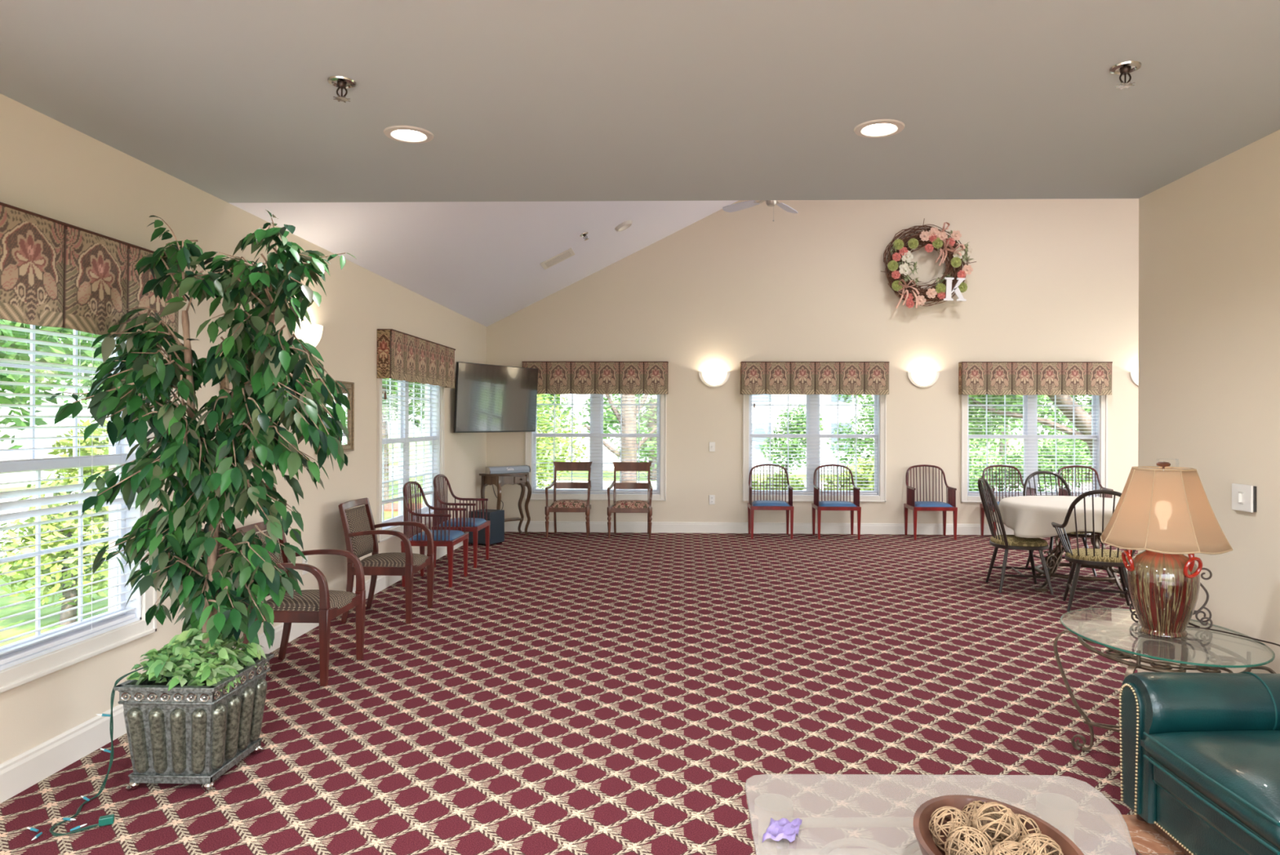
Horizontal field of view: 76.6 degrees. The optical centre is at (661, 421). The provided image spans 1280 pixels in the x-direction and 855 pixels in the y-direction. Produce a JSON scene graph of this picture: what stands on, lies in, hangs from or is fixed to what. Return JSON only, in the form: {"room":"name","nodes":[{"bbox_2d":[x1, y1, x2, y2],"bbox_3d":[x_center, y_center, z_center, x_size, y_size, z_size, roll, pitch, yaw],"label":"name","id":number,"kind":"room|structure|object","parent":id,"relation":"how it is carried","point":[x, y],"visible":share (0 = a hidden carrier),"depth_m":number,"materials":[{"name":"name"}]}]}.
{"room":"care facility","nodes":[
{"label":"care facility","id":0,"kind":"room"},
{"bbox_2d":[0,93,486,764],"bbox_3d":[-2.511,0.098,3.947,0.160,2.630,12.950,0,0,2],"label":"wall","id":1,"kind":"structure","parent":0,"point":[50,168],"depth_m":4.29,"materials":[{"name":"beige"}]},
{"bbox_2d":[0,324,157,693],"bbox_3d":[-2.509,0.138,2.971,0.149,1.730,1.810,0,0,2],"label":"window","id":2,"kind":"structure","parent":1,"relation":"in","point":[17,675],"depth_m":3.50,"materials":[{"name":"white"}]},
{"bbox_2d":[0,324,136,665],"bbox_3d":[-2.494,0.140,2.971,0.057,1.545,1.612,0,0,2],"label":"window blind","id":3,"kind":"object","parent":2,"relation":"attached to","point":[6,505],"visible":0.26,"depth_m":3.30,"materials":[{"name":"white"}]},
{"bbox_2d":[0,201,178,337],"bbox_3d":[-2.387,-0.566,2.988,0.136,0.418,1.810,0,0,2],"label":"valance","id":4,"kind":"object","parent":1,"relation":"attached to","point":[54,273],"visible":0.74,"depth_m":3.17,"materials":[{"name":"fabric"}]},
{"bbox_2d":[0,531,468,803],"bbox_3d":[-2.426,1.344,3.944,0.016,0.138,12.950,0,0,2],"label":"baseboard","id":5,"kind":"structure","parent":1,"relation":"attached to","point":[31,766],"depth_m":3.37,"materials":[{"name":"white"}]},
{"bbox_2d":[220,373,279,460],"bbox_3d":[-2.392,-0.037,4.729,0.034,0.520,0.590,0,0,2],"label":"picture frame","id":6,"kind":"object","parent":1,"relation":"attached to","point":[224,382],"visible":0.05,"depth_m":4.45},
{"bbox_2d":[229,381,271,450],"bbox_3d":[-2.401,-0.037,4.729,0.008,0.420,0.490,0,0,2],"label":"print","id":7,"kind":"object","parent":6,"relation":"attached to","point":[230,384],"depth_m":4.53},
{"bbox_2d":[288,322,323,346],"bbox_3d":[-2.329,-0.544,5.387,0.119,0.196,0.400,0,0,2],"label":"wall sconce","id":8,"kind":"object","parent":1,"relation":"attached to","point":[310,334],"visible":0.46,"depth_m":5.30,"materials":[{"name":"beige"}]},
{"bbox_2d":[315,377,354,453],"bbox_3d":[-2.360,-0.037,5.868,0.034,0.520,0.590,0,0,2],"label":"picture frame","id":9,"kind":"object","parent":1,"relation":"attached to","point":[348,446],"visible":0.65,"depth_m":6.10,"materials":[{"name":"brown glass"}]},
{"bbox_2d":[325,387,349,444],"bbox_3d":[-2.369,-0.037,5.869,0.008,0.420,0.490,0,0,2],"label":"mirror glass","id":10,"kind":"object","parent":9,"relation":"attached to","point":[344,441],"depth_m":6.06,"materials":[{"name":"white"}]},
{"bbox_2d":[377,377,444,542],"bbox_3d":[-2.379,0.138,7.609,0.149,1.730,1.810,0,0,2],"label":"window","id":11,"kind":"structure","parent":1,"relation":"in","point":[436,422],"depth_m":7.57,"materials":[{"name":"white"}]},
{"bbox_2d":[382,377,437,504],"bbox_3d":[-2.355,0.054,7.609,0.076,1.371,1.612,0,0,2],"label":"window blind","id":12,"kind":"object","parent":11,"relation":"attached to","point":[400,498],"visible":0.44,"depth_m":7.48,"materials":[{"name":"white"}]},
{"bbox_2d":[377,328,455,387],"bbox_3d":[-2.257,-0.555,7.621,0.136,0.418,1.860,0,0,2],"label":"valance","id":13,"kind":"object","parent":1,"relation":"attached to","point":[401,356],"visible":1,"depth_m":7.21,"materials":[{"name":"fabric"}]},
{"bbox_2d":[453,361,537,432],"bbox_3d":[-1.960,-0.261,9.401,0.257,0.770,1.350,0,0,31],"label":"television","id":14,"kind":"object","parent":1,"relation":"attached to","point":[488,397],"visible":1,"depth_m":9.27,"materials":[{"name":"black plastic"}]},
{"bbox_2d":[228,200,738,326],"bbox_3d":[3.614,-2.674,7.307,12.480,3.248,5.930,0,0,2],"label":"ceiling","id":15,"kind":"structure","parent":0,"point":[480,261],"depth_m":7.48,"materials":[{"name":"white"}]},
{"bbox_2d":[539,248,575,269],"bbox_3d":[-1.134,-1.780,8.875,0.343,0.179,0.300,0,0,2],"label":"ceiling vent","id":16,"kind":"object","parent":15,"relation":"attached to","point":[568,253],"visible":1,"depth_m":8.86,"materials":[{"name":"white"}]},
{"bbox_2d":[722,200,798,221],"bbox_3d":[1.106,-2.432,7.943,1.205,0.939,1.199,0,0,2],"label":"ceiling fan","id":17,"kind":"object","parent":15,"relation":"hanging from","point":[744,205],"visible":0.41,"depth_m":8.24,"materials":[{"name":"white"}]},
{"bbox_2d":[0,531,1138,854],"bbox_3d":[3.503,1.490,3.778,12.200,0.120,13.270,0,0,2],"label":"floor","id":18,"kind":"structure","parent":0,"point":[568,693],"depth_m":3.97,"materials":[{"name":"carpet"}]},
{"bbox_2d":[26,665,147,839],"bbox_3d":[-2.048,1.176,2.941,0.261,0.472,0.461,0,0,2],"label":"string light","id":19,"kind":"object","parent":18,"relation":"on","point":[108,819],"visible":0.98,"depth_m":2.96,"materials":[{"name":"green plastic"}]},
{"bbox_2d":[113,653,274,791],"bbox_3d":[-1.877,1.210,3.289,0.396,0.409,0.454,0,0,2],"label":"planter","id":20,"kind":"object","parent":18,"relation":"on","point":[185,734],"visible":0.91,"depth_m":3.10,"materials":[{"name":"grey metal"}]},
{"bbox_2d":[125,624,266,693],"bbox_3d":[-1.876,0.959,3.289,0.447,0.250,0.500,0,0,2],"label":"foliage","id":21,"kind":"object","parent":20,"relation":"in","point":[173,660],"visible":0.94,"depth_m":3.18,"materials":[{"name":"green plant"}]},
{"bbox_2d":[49,209,355,653],"bbox_3d":[-1.846,0.048,3.276,1.329,1.868,0.758,0,0,2],"label":"ficus tree","id":22,"kind":"object","parent":20,"relation":"in","point":[260,366],"visible":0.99,"depth_m":3.18,"materials":[{"name":"green plant"}]},
{"bbox_2d":[235,520,365,686],"bbox_3d":[-2.041,0.996,4.584,0.541,0.841,0.518,0,0,2],"label":"upholstered armchair","id":23,"kind":"object","parent":18,"relation":"on","point":[322,605],"visible":0.6,"depth_m":4.45,"materials":[{"name":"brown wood"}]},
{"bbox_2d":[337,497,434,623],"bbox_3d":[-2.004,0.996,5.918,0.541,0.841,0.518,0,0,2],"label":"upholstered armchair","id":24,"kind":"object","parent":18,"relation":"on","point":[360,532],"visible":0.97,"depth_m":5.79,"materials":[{"name":"brown wood"}]},
{"bbox_2d":[400,480,468,587],"bbox_3d":[-2.003,0.971,7.159,0.469,0.887,0.524,0,0,2],"label":"armchair","id":25,"kind":"object","parent":18,"relation":"on","point":[449,538],"visible":0.94,"depth_m":7.05,"materials":[{"name":"brown wood"}]},
{"bbox_2d":[408,529,465,540],"bbox_3d":[-1.975,0.995,7.158,0.380,0.042,0.444,0,0,2],"label":"cushion","id":26,"kind":"object","parent":25,"relation":"on","point":[454,535],"depth_m":6.99,"materials":[{"name":"blue fabric"}]},
{"bbox_2d":[431,474,489,568],"bbox_3d":[-2.002,0.971,8.079,0.469,0.887,0.524,0,0,2],"label":"armchair","id":27,"kind":"object","parent":18,"relation":"on","point":[473,524],"visible":0.88,"depth_m":8.01,"materials":[{"name":"brown wood"}]},
{"bbox_2d":[439,517,486,526],"bbox_3d":[-1.975,0.995,8.078,0.380,0.042,0.444,0,0,2],"label":"cushion","id":28,"kind":"object","parent":27,"relation":"on","point":[477,522],"depth_m":7.94,"materials":[{"name":"blue fabric"}]},
{"bbox_2d":[468,508,504,546],"bbox_3d":[-2.018,1.222,9.360,0.300,0.385,0.280,0,0,24],"label":"subwoofer","id":29,"kind":"object","parent":18,"relation":"on","point":[496,517],"visible":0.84,"depth_m":9.27,"materials":[{"name":"blue"}]},
{"bbox_2d":[479,471,531,534],"bbox_3d":[-1.888,1.031,10.039,0.325,0.789,0.658,0,0,44],"label":"console table","id":30,"kind":"object","parent":18,"relation":"on","point":[522,479],"visible":0.76,"depth_m":9.97,"materials":[{"name":"brown wood"}]},
{"bbox_2d":[484,464,530,474],"bbox_3d":[-1.894,0.593,10.027,0.104,0.087,0.600,0,0,45],"label":"soundbar","id":31,"kind":"object","parent":30,"relation":"on","point":[512,468],"visible":1,"depth_m":9.97,"materials":[{"name":"silver metal"}]},
{"bbox_2d":[544,461,592,537],"bbox_3d":[-1.136,0.965,10.091,0.552,0.909,0.534,0,0,2],"label":"wooden armchair","id":32,"kind":"object","parent":18,"relation":"on","point":[560,505],"visible":1,"depth_m":10.09,"materials":[{"name":"brown wood"}]},
{"bbox_2d":[607,462,653,538],"bbox_3d":[-0.377,0.967,10.049,0.552,0.909,0.534,0,0,2],"label":"wooden armchair","id":33,"kind":"object","parent":18,"relation":"on","point":[624,505],"visible":1,"depth_m":10.09,"materials":[{"name":"brown wood"}]},
{"bbox_2d":[747,463,793,538],"bbox_3d":[1.349,0.981,10.040,0.524,0.887,0.469,0,0,2],"label":"armchair","id":34,"kind":"object","parent":18,"relation":"on","point":[763,504],"visible":1,"depth_m":10.10,"materials":[{"name":"brown wood"}]},
{"bbox_2d":[751,500,790,506],"bbox_3d":[1.348,1.005,10.013,0.444,0.042,0.380,0,0,2],"label":"cushion","id":35,"kind":"object","parent":34,"relation":"on","point":[756,503],"depth_m":9.85,"materials":[{"name":"blue fabric"}]},
{"bbox_2d":[811,464,861,539],"bbox_3d":[2.154,0.983,10.003,0.524,0.887,0.469,0,0,2],"label":"armchair","id":36,"kind":"object","parent":18,"relation":"on","point":[828,504],"visible":1,"depth_m":10.03,"materials":[{"name":"brown wood"}]},
{"bbox_2d":[818,500,857,506],"bbox_3d":[2.153,1.007,9.976,0.444,0.042,0.380,0,0,2],"label":"cushion","id":37,"kind":"object","parent":36,"relation":"on","point":[826,503],"depth_m":9.83,"materials":[{"name":"blue fabric"}]},
{"bbox_2d":[903,464,957,539],"bbox_3d":[3.313,0.986,9.995,0.524,0.887,0.469,0,0,2],"label":"armchair","id":38,"kind":"object","parent":18,"relation":"on","point":[950,504],"visible":1,"depth_m":9.98,"materials":[{"name":"brown wood"}]},
{"bbox_2d":[915,501,952,506],"bbox_3d":[3.312,1.010,9.968,0.444,0.042,0.380,0,0,2],"label":"cushion","id":39,"kind":"object","parent":38,"relation":"on","point":[917,504],"depth_m":9.81,"materials":[{"name":"blue fabric"}]},
{"bbox_2d":[744,773,1136,854],"bbox_3d":[0.679,1.197,1.778,0.935,0.450,0.932,0,0,2],"label":"coffee table","id":40,"kind":"object","parent":18,"relation":"on","point":[1060,811],"visible":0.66,"depth_m":2.08,"materials":[{"name":"clear glass"}]},
{"bbox_2d":[762,817,802,842],"bbox_3d":[0.286,0.963,1.908,0.072,0.024,0.119,0,0,20],"label":"wrapper","id":41,"kind":"object","parent":40,"relation":"on","point":[783,828],"visible":1,"depth_m":1.91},
{"bbox_2d":[913,794,1084,854],"bbox_3d":[0.687,0.917,1.655,0.316,0.110,0.432,0,0,-1],"label":"wooden bowl","id":42,"kind":"object","parent":40,"relation":"on","point":[922,818],"visible":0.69,"depth_m":1.77,"materials":[{"name":"brown wood"}]},
{"bbox_2d":[928,805,973,854],"bbox_3d":[0.639,0.902,1.788,0.097,0.095,0.094,0,0,2],"label":"ball","id":43,"kind":"object","parent":42,"relation":"in","point":[957,820],"visible":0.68,"depth_m":1.77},
{"bbox_2d":[944,825,992,854],"bbox_3d":[0.644,0.900,1.698,0.095,0.096,0.094,0,0,35],"label":"ball","id":44,"kind":"object","parent":42,"relation":"in","point":[970,842],"visible":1,"depth_m":1.68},
{"bbox_2d":[960,800,1001,846],"bbox_3d":[0.716,0.900,1.810,0.093,0.096,0.095,0,0,-4],"label":"ball","id":45,"kind":"object","parent":42,"relation":"in","point":[975,803],"visible":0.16,"depth_m":1.80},
{"bbox_2d":[971,801,1020,848],"bbox_3d":[0.714,0.864,1.729,0.095,0.096,0.094,0,0,36],"label":"ball","id":46,"kind":"object","parent":42,"relation":"in","point":[981,811],"visible":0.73,"depth_m":1.71,"materials":[{"name":"wicker"}]},
{"bbox_2d":[989,840,1033,854],"bbox_3d":[0.711,0.899,1.636,0.096,0.093,0.095,0,0,34],"label":"ball","id":47,"kind":"object","parent":42,"relation":"in","point":[1000,848],"visible":1,"depth_m":1.63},
{"bbox_2d":[997,813,1041,853],"bbox_3d":[0.777,0.901,1.754,0.094,0.094,0.096,0,0,34],"label":"ball","id":48,"kind":"object","parent":42,"relation":"in","point":[1019,816],"visible":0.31,"depth_m":1.74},
{"bbox_2d":[1016,832,1063,854],"bbox_3d":[0.778,0.898,1.664,0.094,0.096,0.095,0,0,43],"label":"ball","id":49,"kind":"object","parent":42,"relation":"in","point":[1030,839],"visible":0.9,"depth_m":1.66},
{"bbox_2d":[979,464,1036,535],"bbox_3d":[4.268,0.989,9.984,0.524,0.887,0.469,0,0,2],"label":"armchair","id":50,"kind":"object","parent":18,"relation":"on","point":[982,511],"visible":0.48,"depth_m":10.18,"materials":[{"name":"brown wood"}]},
{"bbox_2d":[977,476,1053,594],"bbox_3d":[3.018,0.957,6.952,0.540,0.950,0.493,0,0,9],"label":"chair","id":51,"kind":"object","parent":18,"relation":"on","point":[1005,541],"visible":0.98,"depth_m":6.81,"materials":[{"name":"brown wood"}]},
{"bbox_2d":[1022,470,1097,576],"bbox_3d":[3.783,0.959,7.732,0.493,0.950,0.540,0,0,-2],"label":"chair","id":52,"kind":"object","parent":18,"relation":"on","point":[1043,472],"visible":0.39,"depth_m":7.93,"materials":[{"name":"brown wood"}]},
{"bbox_2d":[1030,531,1129,597],"bbox_3d":[3.625,1.068,7.021,1.217,0.723,1.217,0,0,28],"label":"dining table","id":53,"kind":"object","parent":18,"relation":"on","point":[1053,564],"visible":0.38,"depth_m":6.88,"materials":[{"name":"brown wood"}]},
{"bbox_2d":[991,495,1119,537],"bbox_3d":[3.653,0.829,7.009,1.454,0.263,1.424,0,0,2],"label":"tablecloth","id":54,"kind":"object","parent":53,"relation":"on","point":[1028,516],"visible":0.57,"depth_m":6.67,"materials":[{"name":"beige fabric"}]},
{"bbox_2d":[1057,465,1113,540],"bbox_3d":[5.177,0.992,9.928,0.524,0.887,0.469,0,0,8],"label":"armchair","id":55,"kind":"object","parent":18,"relation":"on","point":[1064,490],"visible":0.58,"depth_m":10.12,"materials":[{"name":"brown wood"}]},
{"bbox_2d":[1051,488,1137,617],"bbox_3d":[3.332,0.964,6.156,0.657,0.936,0.520,0,0,23],"label":"armchair","id":56,"kind":"object","parent":18,"relation":"on","point":[1087,556],"visible":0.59,"depth_m":6.07,"materials":[{"name":"brown wood"}]},
{"bbox_2d":[1053,607,1276,750],"bbox_3d":[2.016,1.141,3.286,0.704,0.571,0.907,0,0,2],"label":"side table","id":57,"kind":"object","parent":18,"relation":"on","point":[1158,650],"visible":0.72,"depth_m":3.27,"materials":[{"name":"clear glass"}]},
{"bbox_2d":[1128,567,1213,628],"bbox_3d":[2.164,0.725,3.449,0.300,0.266,0.125,0,0,27],"label":"easel","id":58,"kind":"object","parent":57,"relation":"on","point":[1196,612],"visible":0.39,"depth_m":3.38,"materials":[{"name":"brown metal"}]},
{"bbox_2d":[1100,458,1279,645],"bbox_3d":[2.118,0.788,3.232,0.638,1.267,0.439,0,0,25],"label":"table lamp","id":59,"kind":"object","parent":57,"relation":"on","point":[1163,510],"visible":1,"depth_m":3.17,"materials":[{"name":"ceramic"}]},
{"bbox_2d":[0,0,1279,202],"bbox_3d":[-0.028,-1.280,0.842,5.290,0.140,7.201,0,0,2],"label":"ceiling","id":60,"kind":"structure","parent":0,"point":[519,100],"depth_m":2.96,"materials":[{"name":"grey"}]},
{"bbox_2d":[327,75,355,102],"bbox_3d":[-1.141,-1.181,2.893,0.096,0.064,0.096,0,0,2],"label":"sprinkler","id":61,"kind":"object","parent":60,"relation":"attached to","point":[343,82],"visible":1,"depth_m":2.88,"materials":[{"name":"silver metal"}]},
{"bbox_2d":[383,125,434,143],"bbox_3d":[-1.066,-1.223,3.421,0.204,0.036,0.204,0,0,2],"label":"recessed light","id":62,"kind":"object","parent":60,"relation":"in","point":[411,132],"visible":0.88,"depth_m":3.45,"materials":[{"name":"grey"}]},
{"bbox_2d":[853,119,905,137],"bbox_3d":[0.897,-1.217,3.336,0.204,0.036,0.204,0,0,2],"label":"recessed light","id":63,"kind":"object","parent":60,"relation":"in","point":[877,126],"visible":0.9,"depth_m":3.37,"materials":[{"name":"white"}]},
{"bbox_2d":[1109,61,1141,88],"bbox_3d":[1.579,-1.173,2.757,0.096,0.064,0.096,0,0,2],"label":"sprinkler","id":64,"kind":"object","parent":60,"relation":"attached to","point":[1125,68],"visible":1,"depth_m":2.75,"materials":[{"name":"silver metal"}]},
{"bbox_2d":[486,198,1138,524],"bbox_3d":[3.694,-1.373,10.331,12.200,5.608,0.160,0,0,2],"label":"wall","id":65,"kind":"structure","parent":0,"point":[1050,280],"depth_m":10.29,"materials":[{"name":"beige"}]},
{"bbox_2d":[524,393,666,500],"bbox_3d":[-0.839,0.143,10.428,1.810,1.730,0.149,0,0,2],"label":"window","id":66,"kind":"structure","parent":65,"relation":"in","point":[596,435],"depth_m":10.42,"materials":[{"name":"white"}]},
{"bbox_2d":[533,393,658,493],"bbox_3d":[-0.839,0.143,10.414,1.612,1.540,0.057,0,0,2],"label":"window blind","id":67,"kind":"object","parent":66,"relation":"attached to","point":[636,491],"visible":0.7,"depth_m":10.40,"materials":[{"name":"white"}]},
{"bbox_2d":[522,360,668,394],"bbox_3d":[-0.840,-0.551,10.309,1.860,0.418,0.136,0,0,2],"label":"valance","id":68,"kind":"object","parent":65,"relation":"attached to","point":[553,377],"visible":0.89,"depth_m":10.25,"materials":[{"name":"brown"}]},
{"bbox_2d":[698,371,729,386],"bbox_3d":[0.674,-0.535,10.276,0.400,0.196,0.119,0,0,2],"label":"wall sconce","id":69,"kind":"object","parent":65,"relation":"attached to","point":[712,379],"visible":1,"depth_m":10.27,"materials":[{"name":"white"}]},
{"bbox_2d":[504,520,1091,534],"bbox_3d":[3.692,1.362,10.243,11.864,0.138,0.016,0,0,2],"label":"baseboard","id":70,"kind":"structure","parent":65,"relation":"attached to","point":[509,526],"depth_m":10.31,"materials":[{"name":"white"}]},
{"bbox_2d":[742,394,886,502],"bbox_3d":[1.945,0.151,10.350,1.810,1.730,0.149,0,0,2],"label":"window","id":71,"kind":"structure","parent":65,"relation":"in","point":[812,401],"depth_m":10.31,"materials":[{"name":"white"}]},
{"bbox_2d":[750,394,877,493],"bbox_3d":[1.944,0.151,10.326,1.612,1.540,0.076,0,0,2],"label":"window blind","id":72,"kind":"object","parent":71,"relation":"attached to","point":[854,404],"visible":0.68,"depth_m":10.32,"materials":[{"name":"white"}]},
{"bbox_2d":[740,361,888,395],"bbox_3d":[1.931,-0.543,10.231,1.860,0.418,0.136,0,0,2],"label":"valance","id":73,"kind":"object","parent":65,"relation":"attached to","point":[827,378],"visible":1,"depth_m":10.17,"materials":[{"name":"brown"}]},
{"bbox_2d":[906,371,939,387],"bbox_3d":[3.313,-0.527,10.202,0.400,0.196,0.119,0,0,2],"label":"wall sconce","id":74,"kind":"object","parent":65,"relation":"attached to","point":[919,379],"visible":1,"depth_m":10.20,"materials":[{"name":"beige"}]},
{"bbox_2d":[880,217,976,308],"bbox_3d":[3.353,-1.978,10.119,1.193,1.146,0.201,0,0,2],"label":"wreath","id":75,"kind":"object","parent":65,"relation":"attached to","point":[938,238],"visible":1,"depth_m":10.09,"materials":[{"name":"multicoloured"}]},
{"bbox_2d":[960,394,1106,502],"bbox_3d":[4.699,0.159,10.273,1.810,1.730,0.149,0,0,2],"label":"window","id":76,"kind":"structure","parent":65,"relation":"in","point":[1099,405],"depth_m":10.27,"materials":[{"name":"white"}]},
{"bbox_2d":[968,394,1097,495],"bbox_3d":[4.698,0.159,10.259,1.612,1.540,0.057,0,0,2],"label":"window blind","id":77,"kind":"object","parent":76,"relation":"attached to","point":[1073,397],"visible":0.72,"depth_m":10.24,"materials":[{"name":"white"}]},
{"bbox_2d":[958,361,1112,395],"bbox_3d":[4.685,-0.535,10.154,1.860,0.418,0.136,0,0,2],"label":"valance","id":78,"kind":"object","parent":65,"relation":"attached to","point":[975,378],"visible":1,"depth_m":10.09,"materials":[{"name":"brown"}]},
{"bbox_2d":[1097,813,1185,854],"bbox_3d":[-0.034,1.417,0.191,4.969,0.006,5.560,0,0,2],"label":"floor tile","id":79,"kind":"structure","parent":0,"point":[1146,839],"depth_m":2.77,"materials":[{"name":"tile"}]},
{"bbox_2d":[1119,671,1279,854],"bbox_3d":[2.021,1.030,2.402,0.847,0.780,1.059,0,0,2],"label":"leather sofa","id":80,"kind":"object","parent":79,"relation":"on","point":[1200,752],"visible":1,"depth_m":2.65,"materials":[{"name":"green"}]},
{"bbox_2d":[1140,729,1279,848],"bbox_3d":[1.931,1.063,2.404,0.667,0.132,0.645,0,0,2],"label":"seat cushion","id":81,"kind":"object","parent":80,"relation":"on","point":[1236,773],"depth_m":2.42,"materials":[{"name":"green leather"}]},
{"bbox_2d":[1137,191,1154,671],"bbox_3d":[3.525,-1.374,4.273,12.200,5.608,0.140,0,0,2],"label":"wall","id":82,"kind":"structure","parent":0,"point":[1146,203],"depth_m":4.30,"materials":[{"name":"beige"}]},
{"bbox_2d":[1152,129,1279,673],"bbox_3d":[2.540,0.112,0.699,0.140,2.630,7.060,0,0,2],"label":"wall","id":83,"kind":"structure","parent":0,"point":[1216,242],"depth_m":3.63,"materials":[{"name":"beige"}]},
{"bbox_2d":[1231,483,1256,512],"bbox_3d":[2.532,0.332,3.530,0.034,0.116,0.132,0,0,2],"label":"dimmer switch","id":84,"kind":"object","parent":83,"relation":"attached to","point":[1243,496],"visible":1,"depth_m":3.51,"materials":[{"name":"grey"}]},
{"label":"outside","id":85,"kind":"structure","parent":0,"visible":0},
{"bbox_2d":[0,466,1092,557],"bbox_3d":[0.331,1.711,11.995,32.000,0.020,36.000,0,0,2],"label":"driveway","id":86,"kind":"structure","parent":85,"point":[395,468],"depth_m":20.40,"materials":[{"name":"asphalt"}]},
{"bbox_2d":[41,333,103,404],"bbox_3d":[-12.903,-0.920,20.491,4.039,5.216,7.104,0,0,2],"label":"tree","id":87,"kind":"object","parent":86,"relation":"on","point":[97,364],"visible":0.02,"depth_m":17.97,"materials":[{"name":"green plant"}]},
{"bbox_2d":[759,402,824,470],"bbox_3d":[3.160,0.634,19.529,1.618,2.204,1.436,0,0,2],"label":"tree","id":88,"kind":"object","parent":86,"relation":"on","point":[793,446],"visible":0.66,"depth_m":19.36,"materials":[{"name":"green plant"}]},
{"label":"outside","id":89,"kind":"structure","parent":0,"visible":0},
{"bbox_2d":[0,435,1092,646],"bbox_3d":[0.834,1.822,29.988,120.000,0.200,120.000,0,0,2],"label":"lawn","id":90,"kind":"structure","parent":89,"point":[6,600],"depth_m":8.69,"materials":[{"name":"plant"}]},
{"bbox_2d":[0,326,71,488],"bbox_3d":[-19.639,-1.136,13.055,7.200,5.600,20.000,0,0,2],"label":"house","id":91,"kind":"structure","parent":90,"relation":"on","point":[6,444],"depth_m":21.17,"materials":[{"name":"white"}]},
{"bbox_2d":[0,417,108,625],"bbox_3d":[-5.032,0.838,6.955,1.151,1.748,1.384,0,0,2],"label":"shrub","id":92,"kind":"object","parent":90,"relation":"on","point":[68,533],"visible":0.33,"depth_m":6.75,"materials":[{"name":"green plant"}]},
{"bbox_2d":[0,318,109,451],"bbox_3d":[-6.022,-0.415,6.636,3.069,4.245,5.155,0,0,-8],"label":"tree","id":93,"kind":"object","parent":90,"relation":"on","point":[15,344],"visible":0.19,"depth_m":6.90,"materials":[{"name":"green plant"}]},
{"bbox_2d":[382,377,425,499],"bbox_3d":[-6.259,-0.491,18.317,3.994,4.396,4.787,0,0,2],"label":"tree","id":94,"kind":"object","parent":90,"relation":"on","point":[393,393],"visible":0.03,"depth_m":17.64,"materials":[{"name":"green plant"}]},
{"bbox_2d":[418,394,578,448],"bbox_3d":[-4.562,-0.919,22.433,4.601,5.267,3.304,0,0,4],"label":"tree","id":95,"kind":"object","parent":90,"relation":"on","point":[552,402],"visible":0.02,"depth_m":22.42,"materials":[{"name":"green plant"}]},
{"bbox_2d":[536,393,589,488],"bbox_3d":[-2.523,0.208,13.602,2.687,2.864,1.965,0,0,2],"label":"shrub","id":96,"kind":"object","parent":90,"relation":"on","point":[540,448],"visible":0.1,"depth_m":13.44,"materials":[{"name":"green plant"}]},
{"bbox_2d":[577,394,657,479],"bbox_3d":[-0.217,-0.887,24.313,4.622,5.228,3.295,0,0,2],"label":"tree","id":97,"kind":"object","parent":90,"relation":"on","point":[650,415],"visible":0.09,"depth_m":23.85,"materials":[{"name":"green plant"}]},
{"bbox_2d":[584,394,657,482],"bbox_3d":[-0.669,-1.425,16.648,4.141,6.294,3.842,0,0,2],"label":"tree","id":98,"kind":"object","parent":90,"relation":"on","point":[628,417],"visible":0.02,"depth_m":16.51,"materials":[{"name":"brown plant"}]},
{"bbox_2d":[560,394,874,475],"bbox_3d":[2.809,-2.272,30.424,13.500,8.000,8.020,0,0,2],"label":"building","id":99,"kind":"structure","parent":90,"relation":"on","point":[758,399],"depth_m":27.86,"materials":[{"name":"white"}]},
{"bbox_2d":[751,469,806,489],"bbox_3d":[1.787,1.220,12.967,1.228,0.914,1.033,0,0,2],"label":"shrub","id":100,"kind":"object","parent":90,"relation":"on","point":[794,483],"visible":0.19,"depth_m":12.89,"materials":[{"name":"green plant"}]},
{"bbox_2d":[819,455,874,490],"bbox_3d":[3.307,1.099,13.465,1.460,1.065,1.067,0,0,-13],"label":"shrub","id":101,"kind":"object","parent":90,"relation":"on","point":[864,468],"visible":0.3,"depth_m":13.31,"materials":[{"name":"green plant"}]},
{"bbox_2d":[826,394,874,466],"bbox_3d":[4.650,0.280,17.793,2.070,2.922,1.624,0,0,2],"label":"tree","id":102,"kind":"object","parent":90,"relation":"on","point":[868,397],"visible":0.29,"depth_m":17.76,"materials":[{"name":"green plant"}]},
{"bbox_2d":[866,396,1022,472],"bbox_3d":[8.250,-0.887,23.563,4.764,5.278,3.448,0,0,2],"label":"tree","id":103,"kind":"object","parent":90,"relation":"on","point":[982,444],"visible":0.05,"depth_m":22.96,"materials":[{"name":"green plant"}]},
{"bbox_2d":[968,462,989,490],"bbox_3d":[5.059,1.055,14.045,1.290,1.095,1.164,0,0,2],"label":"shrub","id":104,"kind":"object","parent":90,"relation":"on","point":[971,480],"visible":0.03,"depth_m":13.85,"materials":[{"name":"green plant"}]},
{"bbox_2d":[968,395,1092,459],"bbox_3d":[6.703,-0.452,14.738,4.844,4.425,2.996,0,0,2],"label":"tree","id":105,"kind":"object","parent":90,"relation":"on","point":[1067,411],"visible":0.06,"depth_m":14.47,"materials":[{"name":"green plant"}]},
{"bbox_2d":[969,430,1092,491],"bbox_3d":[8.013,0.929,17.221,2.814,1.498,1.629,0,0,-12],"label":"shrub","id":106,"kind":"object","parent":90,"relation":"on","point":[1083,461],"visible":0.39,"depth_m":17.04,"materials":[{"name":"green plant"}]},
{"bbox_2d":[1010,395,1092,479],"bbox_3d":[12.888,-0.835,24.424,4.628,5.228,3.318,0,0,2],"label":"tree","id":107,"kind":"object","parent":90,"relation":"on","point":[1046,411],"visible":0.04,"depth_m":24.08,"materials":[{"name":"green plant"}]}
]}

